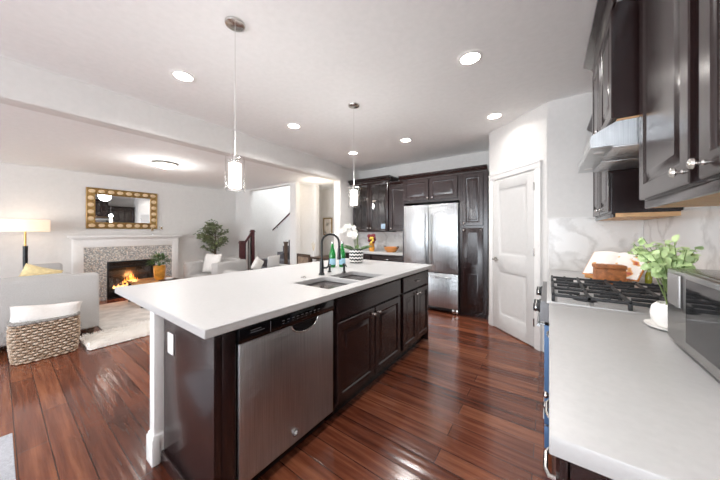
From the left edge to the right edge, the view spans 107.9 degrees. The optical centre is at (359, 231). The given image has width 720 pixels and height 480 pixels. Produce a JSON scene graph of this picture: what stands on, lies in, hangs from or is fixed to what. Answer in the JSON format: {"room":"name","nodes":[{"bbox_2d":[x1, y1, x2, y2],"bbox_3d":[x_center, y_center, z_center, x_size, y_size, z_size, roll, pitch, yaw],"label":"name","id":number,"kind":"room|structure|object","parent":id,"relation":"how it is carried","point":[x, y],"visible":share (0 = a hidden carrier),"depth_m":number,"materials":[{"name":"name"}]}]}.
{"room":"kitchen","nodes":[
{"label":"kitchen","id":0,"kind":"room"},
{"bbox_2d":[0,162,234,278],"bbox_3d":[-6.106,0.110,3.800,0.150,2.440,8.820,0,0,36],"label":"wall","id":1,"kind":"structure","parent":0,"point":[58,196],"depth_m":4.81,"materials":[{"name":"paint"}]},
{"bbox_2d":[86,187,157,228],"bbox_3d":[-4.838,-0.448,5.388,0.044,0.785,1.109,0,0,36],"label":"wall mirror","id":2,"kind":"object","parent":1,"relation":"attached to","point":[105,208],"visible":1,"depth_m":5.33,"materials":[{"name":"gold metal"}]},
{"bbox_2d":[95,194,149,222],"bbox_3d":[-4.851,-0.448,5.394,0.012,0.535,0.855,0,0,36],"label":"mirror glass","id":3,"kind":"object","parent":2,"relation":"attached to","point":[109,208],"depth_m":5.35,"materials":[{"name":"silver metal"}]},
{"bbox_2d":[0,103,333,191],"bbox_3d":[-4.387,-1.160,3.337,3.580,0.100,10.080,0,0,36],"label":"ceiling","id":4,"kind":"structure","parent":0,"point":[27,137],"depth_m":3.83,"materials":[{"name":"paint"}]},
{"bbox_2d":[152,161,177,168],"bbox_3d":[-3.160,-1.067,4.252,0.340,0.083,0.340,0,0,36],"label":"flush ceiling light","id":5,"kind":"object","parent":4,"relation":"attached to","point":[166,165],"visible":1,"depth_m":4.17,"materials":[{"name":"white glass"}]},
{"bbox_2d":[153,163,176,168],"bbox_3d":[-3.160,-1.050,4.252,0.320,0.051,0.320,0,0,36],"label":"diffuser","id":6,"kind":"object","parent":5,"relation":"attached to","point":[162,165],"depth_m":4.18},
{"bbox_2d":[0,56,341,180],"bbox_3d":[-3.112,-1.248,1.955,0.185,0.325,9.070,0,0,36],"label":"ceiling beam","id":7,"kind":"structure","parent":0,"point":[22,85],"depth_m":2.79,"materials":[{"name":"paint"}]},
{"bbox_2d":[0,298,551,479],"bbox_3d":[-2.839,1.380,2.602,9.350,0.100,10.700,0,0,36],"label":"floor","id":8,"kind":"structure","parent":0,"point":[465,402],"depth_m":1.86,"materials":[{"name":"brown wood"}]},
{"bbox_2d":[0,433,15,479],"bbox_3d":[-2.289,1.323,0.886,0.950,0.013,1.360,0,0,36],"label":"floor mat","id":9,"kind":"object","parent":8,"relation":"on","point":[7,462],"visible":1,"depth_m":1.52,"materials":[{"name":"white fabric"}]},
{"bbox_2d":[0,219,49,267],"bbox_3d":[-5.295,0.572,4.146,0.510,1.514,0.510,0,0,36],"label":"floor lamp","id":10,"kind":"object","parent":8,"relation":"on","point":[6,225],"visible":0.62,"depth_m":4.02,"materials":[{"name":"white fabric"}]},
{"bbox_2d":[6,311,80,364],"bbox_3d":[-3.387,1.118,2.825,0.344,0.418,0.510,0,0,36],"label":"wicker basket","id":11,"kind":"object","parent":8,"relation":"on","point":[25,344],"visible":0.94,"depth_m":2.71,"materials":[{"name":"beige wicker"}]},
{"bbox_2d":[5,301,82,329],"bbox_3d":[-3.390,0.895,2.839,0.315,0.266,0.542,0,0,36],"label":"pillow","id":12,"kind":"object","parent":11,"relation":"on","point":[18,314],"visible":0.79,"depth_m":2.73,"materials":[{"name":"white fabric"}]},
{"bbox_2d":[32,263,62,272],"bbox_3d":[-4.792,0.919,4.023,0.620,0.819,0.660,0,0,36],"label":"armchair","id":13,"kind":"object","parent":8,"relation":"on","point":[57,266],"visible":0.07,"depth_m":4.17,"materials":[{"name":"fabric"}]},
{"bbox_2d":[0,272,98,346],"bbox_3d":[-4.356,0.929,2.855,0.915,0.799,2.035,0,0,36],"label":"sofa","id":14,"kind":"object","parent":8,"relation":"on","point":[44,289],"visible":0.66,"depth_m":3.10,"materials":[{"name":"fabric"}]},
{"bbox_2d":[0,273,70,279],"bbox_3d":[-3.978,0.698,3.087,0.146,0.335,0.810,0,0,36],"label":"cushion","id":15,"kind":"object","parent":14,"relation":"on","point":[8,278],"depth_m":3.13,"materials":[{"name":"fabric"}]},
{"bbox_2d":[19,263,62,276],"bbox_3d":[-4.070,0.605,3.306,0.173,0.434,0.441,0,0,36],"label":"throw pillow","id":16,"kind":"object","parent":14,"relation":"on","point":[28,270],"visible":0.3,"depth_m":3.25,"materials":[{"name":"yellow fabric"}]},
{"bbox_2d":[79,320,149,349],"bbox_3d":[-2.847,1.294,3.593,0.608,0.070,1.362,0,0,36],"label":"rug","id":17,"kind":"object","parent":8,"relation":"on","point":[99,339],"visible":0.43,"depth_m":3.25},
{"bbox_2d":[98,300,149,330],"bbox_3d":[-3.714,1.323,4.497,1.815,0.011,1.290,0,0,36],"label":"area rug","id":18,"kind":"object","parent":8,"relation":"on","point":[111,315],"visible":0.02,"depth_m":4.16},
{"bbox_2d":[127,276,169,307],"bbox_3d":[-3.880,1.119,4.962,0.820,0.398,0.650,0,0,36],"label":"coffee table","id":19,"kind":"object","parent":18,"relation":"on","point":[152,279],"visible":0.34,"depth_m":4.92,"materials":[{"name":"brown wood"}]},
{"bbox_2d":[146,252,171,279],"bbox_3d":[-3.833,0.650,4.992,0.428,0.538,0.426,0,0,36],"label":"potted plant","id":20,"kind":"object","parent":19,"relation":"on","point":[159,270],"visible":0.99,"depth_m":4.95,"materials":[{"name":"green plant"}]},
{"bbox_2d":[158,277,177,280],"bbox_3d":[-3.593,0.896,4.934,0.240,0.045,0.280,0,0,36],"label":"tray","id":21,"kind":"object","parent":19,"relation":"on","point":[167,278],"visible":0.86,"depth_m":4.93,"materials":[{"name":"silver wood"}]},
{"bbox_2d":[67,235,181,300],"bbox_3d":[-4.710,0.703,5.401,0.239,1.255,1.760,0,0,36],"label":"fireplace","id":22,"kind":"object","parent":8,"relation":"on","point":[117,259],"visible":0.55,"depth_m":5.25,"materials":[{"name":"white paint"}]},
{"bbox_2d":[67,235,181,238],"bbox_3d":[-4.710,0.107,5.401,0.239,0.065,1.760,0,0,36],"label":"mantel shelf","id":23,"kind":"object","parent":22,"relation":"attached to","point":[83,236],"depth_m":5.25,"materials":[{"name":"white paint"}]},
{"bbox_2d":[146,311,163,467],"bbox_3d":[-1.178,0.890,1.540,0.097,0.879,0.100,0,0,36],"label":"island post","id":24,"kind":"object","parent":8,"relation":"on","point":[154,437],"visible":0.63,"depth_m":1.51,"materials":[{"name":"white paint"}]},
{"bbox_2d":[168,332,173,355],"bbox_3d":[-1.045,0.618,1.444,0.075,0.115,0.010,0,0,36],"label":"wall outlet","id":25,"kind":"object","parent":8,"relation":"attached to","point":[170,335],"visible":1,"depth_m":1.43,"materials":[{"name":"white paint"}]},
{"bbox_2d":[193,219,228,253],"bbox_3d":[-3.654,0.510,6.449,0.794,1.639,0.589,0,0,-34],"label":"tree","id":26,"kind":"object","parent":8,"relation":"on","point":[213,244],"visible":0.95,"depth_m":6.40,"materials":[{"name":"green plant"}]},
{"bbox_2d":[184,257,245,278],"bbox_3d":[-3.102,0.960,5.665,0.880,0.739,0.840,0,0,17],"label":"armchair","id":27,"kind":"object","parent":8,"relation":"on","point":[192,268],"visible":0.31,"depth_m":5.47,"materials":[{"name":"fabric"}]},
{"bbox_2d":[190,272,210,277],"bbox_3d":[-3.127,0.969,5.584,0.554,0.158,0.670,0,0,17],"label":"seat cushion","id":28,"kind":"object","parent":27,"relation":"on","point":[194,274],"depth_m":5.42,"materials":[{"name":"fabric"}]},
{"bbox_2d":[202,253,221,271],"bbox_3d":[-3.124,0.665,5.533,0.420,0.388,0.176,0,0,17],"label":"throw pillow","id":29,"kind":"object","parent":27,"relation":"on","point":[209,258],"visible":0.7,"depth_m":5.49,"materials":[{"name":"white fabric"}]},
{"bbox_2d":[238,230,255,269],"bbox_3d":[-2.922,0.642,6.798,0.141,1.374,0.426,0,0,36],"label":"stair railing","id":30,"kind":"object","parent":8,"relation":"on","point":[242,244],"visible":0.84,"depth_m":6.85,"materials":[{"name":"brown wood"}]},
{"bbox_2d":[223,264,286,272],"bbox_3d":[-1.986,1.030,5.310,0.595,0.599,1.290,0,0,36],"label":"loveseat","id":31,"kind":"object","parent":8,"relation":"on","point":[229,270],"visible":0.08,"depth_m":4.90,"materials":[{"name":"fabric"}]},
{"bbox_2d":[251,256,263,269],"bbox_3d":[-2.078,0.670,5.308,0.126,0.359,0.362,0,0,13],"label":"throw pillow","id":32,"kind":"object","parent":31,"relation":"on","point":[257,264],"visible":0.87,"depth_m":5.24,"materials":[{"name":"white fabric"}]},
{"bbox_2d":[267,255,279,267],"bbox_3d":[-1.848,0.670,5.593,0.126,0.338,0.320,0,0,36],"label":"throw pillow","id":33,"kind":"object","parent":31,"relation":"on","point":[273,261],"visible":0.76,"depth_m":5.53,"materials":[{"name":"fabric"}]},
{"bbox_2d":[252,240,289,269],"bbox_3d":[-2.032,0.500,6.828,1.245,1.660,1.459,0,0,36],"label":"staircase","id":34,"kind":"structure","parent":8,"relation":"on","point":[281,254],"depth_m":6.92,"materials":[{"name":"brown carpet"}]},
{"bbox_2d":[236,299,333,479],"bbox_3d":[-0.614,0.891,1.684,0.594,0.878,0.677,0,0,36],"label":"dishwasher","id":35,"kind":"object","parent":8,"relation":"on","point":[284,363],"visible":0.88,"depth_m":1.43,"materials":[{"name":"silver metal"}]},
{"bbox_2d":[283,242,287,264],"bbox_3d":[-1.683,0.779,5.949,0.080,1.099,0.080,0,0,36],"label":"newel post","id":36,"kind":"object","parent":8,"relation":"on","point":[285,243],"visible":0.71,"depth_m":5.93,"materials":[{"name":"brown wood"}]},
{"bbox_2d":[161,283,427,479],"bbox_3d":[-0.150,0.890,2.374,0.610,0.879,2.575,0,0,36],"label":"island end panel","id":37,"kind":"object","parent":8,"relation":"on","point":[200,375],"visible":0.44,"depth_m":1.25,"materials":[{"name":"brown wood"}]},
{"bbox_2d":[297,253,309,263],"bbox_3d":[-1.002,0.892,5.432,0.440,0.874,0.440,0,0,44],"label":"dining chair","id":38,"kind":"object","parent":8,"relation":"on","point":[301,258],"visible":0.3,"depth_m":5.26,"materials":[{"name":"beige wood"}]},
{"bbox_2d":[310,255,328,261],"bbox_3d":[-0.665,0.950,6.121,0.540,0.759,0.950,0,0,36],"label":"dining table","id":39,"kind":"object","parent":8,"relation":"on","point":[325,257],"visible":0.14,"depth_m":5.78,"materials":[{"name":"brown wood"}]},
{"bbox_2d":[311,242,315,256],"bbox_3d":[-1.060,0.400,5.967,0.087,0.339,0.060,0,0,36],"label":"bud vase","id":40,"kind":"object","parent":39,"relation":"on","point":[313,243],"visible":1,"depth_m":5.96,"materials":[{"name":"white ceramic"}]},
{"bbox_2d":[307,275,400,420],"bbox_3d":[-0.100,0.890,2.361,0.612,0.879,1.014,0,0,36],"label":"base cabinet","id":41,"kind":"object","parent":8,"relation":"on","point":[366,322],"visible":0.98,"depth_m":2.09,"materials":[{"name":"brown wood"}]},
{"bbox_2d":[115,258,432,338],"bbox_3d":[-0.448,0.430,2.576,1.420,0.040,2.645,0,0,36],"label":"countertop","id":42,"kind":"structure","parent":41,"relation":"on","point":[209,306],"depth_m":1.76,"materials":[{"name":"white stone"}]},
{"bbox_2d":[319,233,340,274],"bbox_3d":[-0.285,0.213,2.493,0.210,0.394,0.053,0,0,-9],"label":"kitchen faucet","id":43,"kind":"object","parent":42,"relation":"on","point":[322,267],"visible":1,"depth_m":2.48,"materials":[{"name":"black metal"}]},
{"bbox_2d":[329,242,335,266],"bbox_3d":[-0.318,0.263,3.018,0.076,0.292,0.075,0,0,36],"label":"water bottle","id":44,"kind":"object","parent":42,"relation":"on","point":[332,255],"visible":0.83,"depth_m":2.99,"materials":[{"name":"green glass"}]},
{"bbox_2d":[339,242,345,266],"bbox_3d":[-0.206,0.263,3.040,0.076,0.292,0.075,0,0,36],"label":"water bottle","id":45,"kind":"object","parent":42,"relation":"on","point":[343,259],"visible":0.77,"depth_m":3.02,"materials":[{"name":"green glass"}]},
{"bbox_2d":[342,263,346,272],"bbox_3d":[-0.149,0.365,2.592,0.039,0.090,0.093,0,0,-20],"label":"water tap","id":46,"kind":"object","parent":42,"relation":"on","point":[343,264],"visible":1,"depth_m":2.61,"materials":[{"name":"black metal"}]},
{"bbox_2d":[334,224,372,262],"bbox_3d":[-0.079,0.153,3.465,0.512,0.513,0.410,0,0,-17],"label":"potted orchid","id":47,"kind":"object","parent":42,"relation":"on","point":[355,254],"visible":1,"depth_m":3.40,"materials":[{"name":"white plant"}]},
{"bbox_2d":[345,253,402,261],"bbox_3d":[0.385,0.890,5.461,1.453,0.879,0.612,0,0,36],"label":"base cabinet","id":48,"kind":"object","parent":8,"relation":"on","point":[392,258],"visible":0.12,"depth_m":5.10,"materials":[{"name":"brown wood"}]},
{"bbox_2d":[345,249,402,255],"bbox_3d":[0.395,0.430,5.476,1.462,0.040,0.626,0,0,36],"label":"countertop","id":49,"kind":"structure","parent":48,"relation":"on","point":[365,251],"depth_m":5.17,"materials":[{"name":"white stone"}]},
{"bbox_2d":[367,234,375,250],"bbox_3d":[0.236,0.227,5.438,0.222,0.364,0.192,0,0,36],"label":"flower vase","id":50,"kind":"object","parent":49,"relation":"on","point":[371,237],"visible":0.98,"depth_m":5.38,"materials":[{"name":"ceramic"}]},
{"bbox_2d":[384,246,398,251],"bbox_3d":[0.623,0.348,5.223,0.288,0.121,0.288,0,0,-9],"label":"wooden bowl","id":51,"kind":"object","parent":49,"relation":"on","point":[388,249],"visible":0.93,"depth_m":5.12,"materials":[{"name":"orange wood"}]},
{"bbox_2d":[395,270,427,361],"bbox_3d":[0.413,0.890,3.071,0.612,0.879,0.729,0,0,36],"label":"base cabinet","id":52,"kind":"object","parent":8,"relation":"on","point":[414,287],"visible":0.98,"depth_m":2.85,"materials":[{"name":"brown wood"}]},
{"bbox_2d":[404,203,459,313],"bbox_3d":[1.352,0.438,4.667,0.943,1.785,0.747,0,0,36],"label":"refrigerator","id":53,"kind":"object","parent":8,"relation":"on","point":[431,231],"visible":0.72,"depth_m":4.34,"materials":[{"name":"grey metal"}]},
{"bbox_2d":[398,164,487,314],"bbox_3d":[1.497,0.167,4.600,1.463,2.327,0.727,0,0,36],"label":"tall cabinet","id":54,"kind":"object","parent":8,"relation":"on","point":[443,186],"visible":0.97,"depth_m":4.38,"materials":[{"name":"brown wood"}]},
{"bbox_2d":[461,170,488,318],"bbox_3d":[1.934,0.205,4.288,0.390,2.250,0.722,0,0,36],"label":"pantry cabinet","id":55,"kind":"object","parent":8,"relation":"on","point":[474,185],"visible":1,"depth_m":4.02,"materials":[{"name":"brown wood"}]},
{"bbox_2d":[543,331,612,479],"bbox_3d":[1.001,0.890,0.848,0.672,0.879,1.188,0,0,36],"label":"base cabinet","id":56,"kind":"object","parent":8,"relation":"on","point":[562,469],"visible":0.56,"depth_m":0.55,"materials":[{"name":"brown wood"}]},
{"bbox_2d":[549,302,719,479],"bbox_3d":[1.025,0.430,0.818,0.706,0.040,1.222,0,0,36],"label":"countertop","id":57,"kind":"structure","parent":56,"relation":"on","point":[627,402],"depth_m":0.63,"materials":[{"name":"white stone"}]},
{"bbox_2d":[627,234,703,331],"bbox_3d":[1.313,0.210,1.130,0.219,0.398,0.275,0,0,36],"label":"eucalyptus","id":58,"kind":"object","parent":57,"relation":"on","point":[663,258],"visible":0.7,"depth_m":1.10,"materials":[{"name":"green plant"}]},
{"bbox_2d":[649,301,667,327],"bbox_3d":[1.316,0.352,1.098,0.140,0.096,0.140,0,0,36],"label":"pot","id":59,"kind":"object","parent":58,"relation":"attached to","point":[658,311],"depth_m":1.10,"materials":[{"name":"white ceramic"}]},
{"bbox_2d":[667,268,719,380],"bbox_3d":[1.150,0.272,0.690,0.351,0.274,0.495,0,0,36],"label":"microwave","id":60,"kind":"object","parent":57,"relation":"on","point":[693,295],"visible":1,"depth_m":0.80,"materials":[{"name":"metal"}]},
{"bbox_2d":[533,275,666,447],"bbox_3d":[1.574,0.842,1.653,0.780,0.976,0.762,0,0,36],"label":"gas range","id":61,"kind":"object","parent":8,"relation":"on","point":[621,296],"visible":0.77,"depth_m":1.55,"materials":[{"name":"silver metal"}]},
{"bbox_2d":[546,281,662,314],"bbox_3d":[1.602,0.414,1.633,0.712,0.019,0.762,0,0,36],"label":"cooktop","id":62,"kind":"object","parent":61,"relation":"in","point":[560,300],"depth_m":1.49,"materials":[{"name":"metal"}]},
{"bbox_3d":[2.052,0.891,2.304,0.672,0.879,0.828,0,0,36],"label":"base cabinet","id":63,"kind":"object","parent":8,"relation":"on","visible":0},
{"bbox_2d":[549,270,660,287],"bbox_3d":[2.080,0.430,2.281,0.706,0.040,0.838,0,0,36],"label":"countertop","id":64,"kind":"structure","parent":63,"relation":"on","point":[560,273],"depth_m":2.44,"materials":[{"name":"white stone"}]},
{"bbox_2d":[585,274,631,281],"bbox_3d":[2.159,0.324,2.222,0.245,0.170,0.300,0,0,-16],"label":"cookbook stand","id":65,"kind":"object","parent":64,"relation":"on","point":[586,275],"visible":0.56,"depth_m":2.29,"materials":[{"name":"brown wood"}]},
{"bbox_2d":[582,251,644,281],"bbox_3d":[2.149,0.280,2.220,0.176,0.214,0.394,0,0,-16],"label":"open cookbook","id":66,"kind":"object","parent":65,"relation":"on","point":[633,273],"visible":0.62,"depth_m":2.19,"materials":[{"name":"white paper"}]},
{"bbox_2d":[592,263,627,284],"bbox_3d":[1.919,0.332,2.019,0.180,0.154,0.110,0,0,30],"label":"wooden box","id":67,"kind":"object","parent":64,"relation":"on","point":[611,272],"visible":0.79,"depth_m":1.98,"materials":[{"name":"brown wood"}]},
{"bbox_2d":[645,269,652,283],"bbox_3d":[2.232,0.341,2.027,0.042,0.136,0.041,0,0,36],"label":"olive oil bottle","id":68,"kind":"object","parent":64,"relation":"on","point":[648,278],"visible":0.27,"depth_m":2.01,"materials":[{"name":"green glass"}]},
{"bbox_2d":[235,183,321,270],"bbox_3d":[-2.689,-0.870,7.537,3.820,4.400,1.280,0,0,36],"label":"wall","id":69,"kind":"structure","parent":0,"point":[270,206],"depth_m":7.99,"materials":[{"name":"paint"}]},
{"bbox_2d":[272,213,289,230],"bbox_3d":[-2.150,-0.458,7.771,1.402,0.863,0.073,0,0,36],"label":"wall handrail","id":70,"kind":"object","parent":69,"relation":"attached to","point":[283,219],"visible":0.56,"depth_m":7.91,"materials":[{"name":"brown wood"}]},
{"bbox_2d":[290,182,318,264],"bbox_3d":[-1.375,0.110,6.170,0.550,2.440,0.600,0,0,36],"label":"wall","id":71,"kind":"structure","parent":0,"point":[304,199],"depth_m":6.16,"materials":[{"name":"paint"}]},
{"bbox_2d":[0,0,620,171],"bbox_3d":[-1.076,-1.460,0.961,4.570,0.100,10.100,0,0,36],"label":"ceiling","id":72,"kind":"structure","parent":0,"point":[302,62],"depth_m":2.16,"materials":[{"name":"paint"}]},
{"bbox_2d":[170,70,195,81],"bbox_3d":[-1.603,-1.405,2.377,0.194,0.007,0.194,0,0,36],"label":"recessed light","id":73,"kind":"object","parent":72,"relation":"in","point":[184,76],"visible":1,"depth_m":2.37,"materials":[{"name":"white paint"}]},
{"bbox_2d":[225,16,244,188],"bbox_3d":[-0.846,-0.840,1.776,0.128,1.140,0.128,0,0,36],"label":"pendant light","id":74,"kind":"object","parent":72,"relation":"hanging from","point":[234,23],"visible":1,"depth_m":1.75,"materials":[{"name":"white glass"}]},
{"bbox_2d":[286,123,300,128],"bbox_3d":[-0.881,-1.405,3.496,0.194,0.007,0.194,0,0,36],"label":"recessed light","id":75,"kind":"object","parent":72,"relation":"in","point":[290,125],"visible":1,"depth_m":3.48,"materials":[{"name":"white paint"}]},
{"bbox_2d":[348,151,357,154],"bbox_3d":[-0.124,-1.405,4.700,0.194,0.007,0.194,0,0,36],"label":"recessed light","id":76,"kind":"object","parent":72,"relation":"in","point":[350,152],"visible":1,"depth_m":4.71,"materials":[{"name":"white paint"}]},
{"bbox_2d":[348,102,359,204],"bbox_3d":[-0.069,-0.840,2.922,0.128,1.140,0.128,0,0,36],"label":"pendant light","id":77,"kind":"object","parent":72,"relation":"hanging from","point":[353,193],"visible":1,"depth_m":2.89,"materials":[{"name":"white glass"}]},
{"bbox_2d":[399,138,411,141],"bbox_3d":[0.707,-1.405,4.040,0.194,0.007,0.194,0,0,36],"label":"recessed light","id":78,"kind":"object","parent":72,"relation":"in","point":[402,139],"visible":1,"depth_m":4.04,"materials":[{"name":"white paint"}]},
{"bbox_2d":[457,50,482,65],"bbox_3d":[0.894,-1.405,2.129,0.194,0.007,0.194,0,0,36],"label":"recessed light","id":79,"kind":"object","parent":72,"relation":"in","point":[471,57],"visible":1,"depth_m":2.12,"materials":[{"name":"white paint"}]},
{"bbox_2d":[486,112,502,119],"bbox_3d":[1.639,-1.405,3.195,0.194,0.007,0.194,0,0,36],"label":"recessed light","id":80,"kind":"object","parent":72,"relation":"in","point":[496,115],"visible":1,"depth_m":3.18,"materials":[{"name":"white paint"}]},
{"bbox_2d":[322,188,333,260],"bbox_3d":[-0.527,0.110,6.705,1.100,2.440,0.100,0,0,36],"label":"wall","id":81,"kind":"structure","parent":0,"point":[327,194],"depth_m":6.88,"materials":[{"name":"paint"}]},
{"bbox_2d":[323,218,331,234],"bbox_3d":[-0.844,-0.130,6.856,0.310,0.460,0.025,0,0,36],"label":"picture frame","id":82,"kind":"object","parent":81,"relation":"attached to","point":[327,222],"visible":0.76,"depth_m":6.87,"materials":[{"name":"gold metal"}]},
{"bbox_2d":[324,219,330,233],"bbox_3d":[-0.841,-0.130,6.861,0.254,0.404,0.005,0,0,36],"label":"print","id":83,"kind":"object","parent":82,"relation":"attached to","point":[327,222],"depth_m":6.87},
{"bbox_2d":[334,166,359,258],"bbox_3d":[-0.289,-0.040,5.942,0.180,2.740,0.700,0,0,36],"label":"wall","id":84,"kind":"structure","parent":0,"point":[343,211],"depth_m":5.72,"materials":[{"name":"paint"}]},
{"bbox_2d":[360,150,488,184],"bbox_3d":[1.094,-0.040,5.449,3.200,2.740,0.120,0,0,36],"label":"wall","id":85,"kind":"structure","parent":0,"point":[478,158],"depth_m":5.14,"materials":[{"name":"paint"}]},
{"bbox_2d":[348,175,398,231],"bbox_3d":[0.285,-0.556,5.669,1.040,1.132,0.440,0,0,36],"label":"upper cabinet","id":86,"kind":"object","parent":85,"relation":"attached to","point":[371,211],"visible":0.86,"depth_m":5.71,"materials":[{"name":"brown wood"}]},
{"bbox_2d":[358,198,384,202],"bbox_3d":[0.320,-0.679,5.718,0.848,0.018,0.289,0,0,36],"label":"shelf","id":87,"kind":"object","parent":86,"relation":"attached to","point":[374,201],"depth_m":5.80,"materials":[{"name":"brown wood"}]},
{"bbox_2d":[358,214,384,216],"bbox_3d":[0.320,-0.349,5.718,0.848,0.018,0.289,0,0,36],"label":"shelf","id":88,"kind":"object","parent":86,"relation":"attached to","point":[382,215],"depth_m":5.77,"materials":[{"name":"brown wood"}]},
{"bbox_2d":[359,231,402,250],"bbox_3d":[0.579,0.200,5.739,1.455,0.419,0.012,0,0,36],"label":"backsplash","id":89,"kind":"structure","parent":85,"relation":"attached to","point":[388,239],"depth_m":5.76,"materials":[{"name":"tile"}]},
{"bbox_2d":[388,180,404,230],"bbox_3d":[0.862,-0.501,5.289,0.486,0.982,0.383,0,0,36],"label":"upper cabinet","id":90,"kind":"object","parent":85,"relation":"attached to","point":[395,190],"visible":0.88,"depth_m":5.20,"materials":[{"name":"brown wood"}]},
{"bbox_2d":[489,91,644,351],"bbox_3d":[2.543,-0.040,3.406,1.540,2.740,1.500,0,0,36],"label":"wall","id":91,"kind":"structure","parent":0,"point":[555,132],"depth_m":2.81,"materials":[{"name":"paint"}]},
{"bbox_2d":[492,170,533,346],"bbox_3d":[1.905,0.309,3.320,0.089,2.018,0.711,0,0,-10],"label":"door","id":92,"kind":"structure","parent":91,"relation":"in","point":[513,196],"depth_m":3.29,"materials":[{"name":"white paint"}]},
{"bbox_2d":[488,160,542,350],"bbox_3d":[1.931,0.268,3.330,0.036,2.125,0.880,0,0,-10],"label":"trim","id":93,"kind":"structure","parent":91,"relation":"attached to","point":[536,166],"depth_m":2.96,"materials":[{"name":"white paint"}]},
{"bbox_2d":[549,217,643,275],"bbox_3d":[2.331,0.135,2.627,0.707,0.549,0.012,0,0,36],"label":"backsplash","id":94,"kind":"structure","parent":91,"relation":"attached to","point":[572,241],"depth_m":2.66,"materials":[{"name":"stone"}]},
{"bbox_2d":[653,206,704,284],"bbox_3d":[0.223,-0.040,-1.024,0.120,2.740,8.400,0,0,36],"label":"wall","id":95,"kind":"structure","parent":0,"point":[684,208],"depth_m":1.67,"materials":[{"name":"paint"}]},
{"bbox_2d":[583,0,638,134],"bbox_3d":[1.701,-0.926,1.561,0.503,0.701,0.758,0,0,36],"label":"upper cabinet","id":96,"kind":"object","parent":95,"relation":"attached to","point":[612,53],"visible":0.47,"depth_m":1.37,"materials":[{"name":"brown wood"}]},
{"bbox_2d":[578,117,638,172],"bbox_3d":[1.688,-0.509,1.572,0.535,0.130,0.752,0,0,36],"label":"range hood","id":97,"kind":"object","parent":96,"relation":"attached to","point":[616,146],"visible":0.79,"depth_m":1.44,"materials":[{"name":"silver metal"}]},
{"bbox_2d":[587,116,682,220],"bbox_3d":[2.210,-0.574,2.185,0.408,0.937,0.842,0,0,36],"label":"upper cabinet","id":98,"kind":"object","parent":95,"relation":"attached to","point":[615,192],"visible":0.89,"depth_m":1.91,"materials":[{"name":"brown wood"}]},
{"bbox_2d":[639,0,719,208],"bbox_3d":[1.141,-0.686,0.707,0.413,1.152,1.182,0,0,36],"label":"upper cabinet","id":99,"kind":"object","parent":95,"relation":"attached to","point":[679,40],"visible":1,"depth_m":0.90,"materials":[{"name":"brown wood"}]},
{"bbox_2d":[644,206,719,283],"bbox_3d":[1.687,0.135,1.119,0.012,0.549,3.188,0,0,36],"label":"backsplash","id":100,"kind":"structure","parent":95,"relation":"attached to","point":[700,226],"depth_m":1.57,"materials":[{"name":"stone"}]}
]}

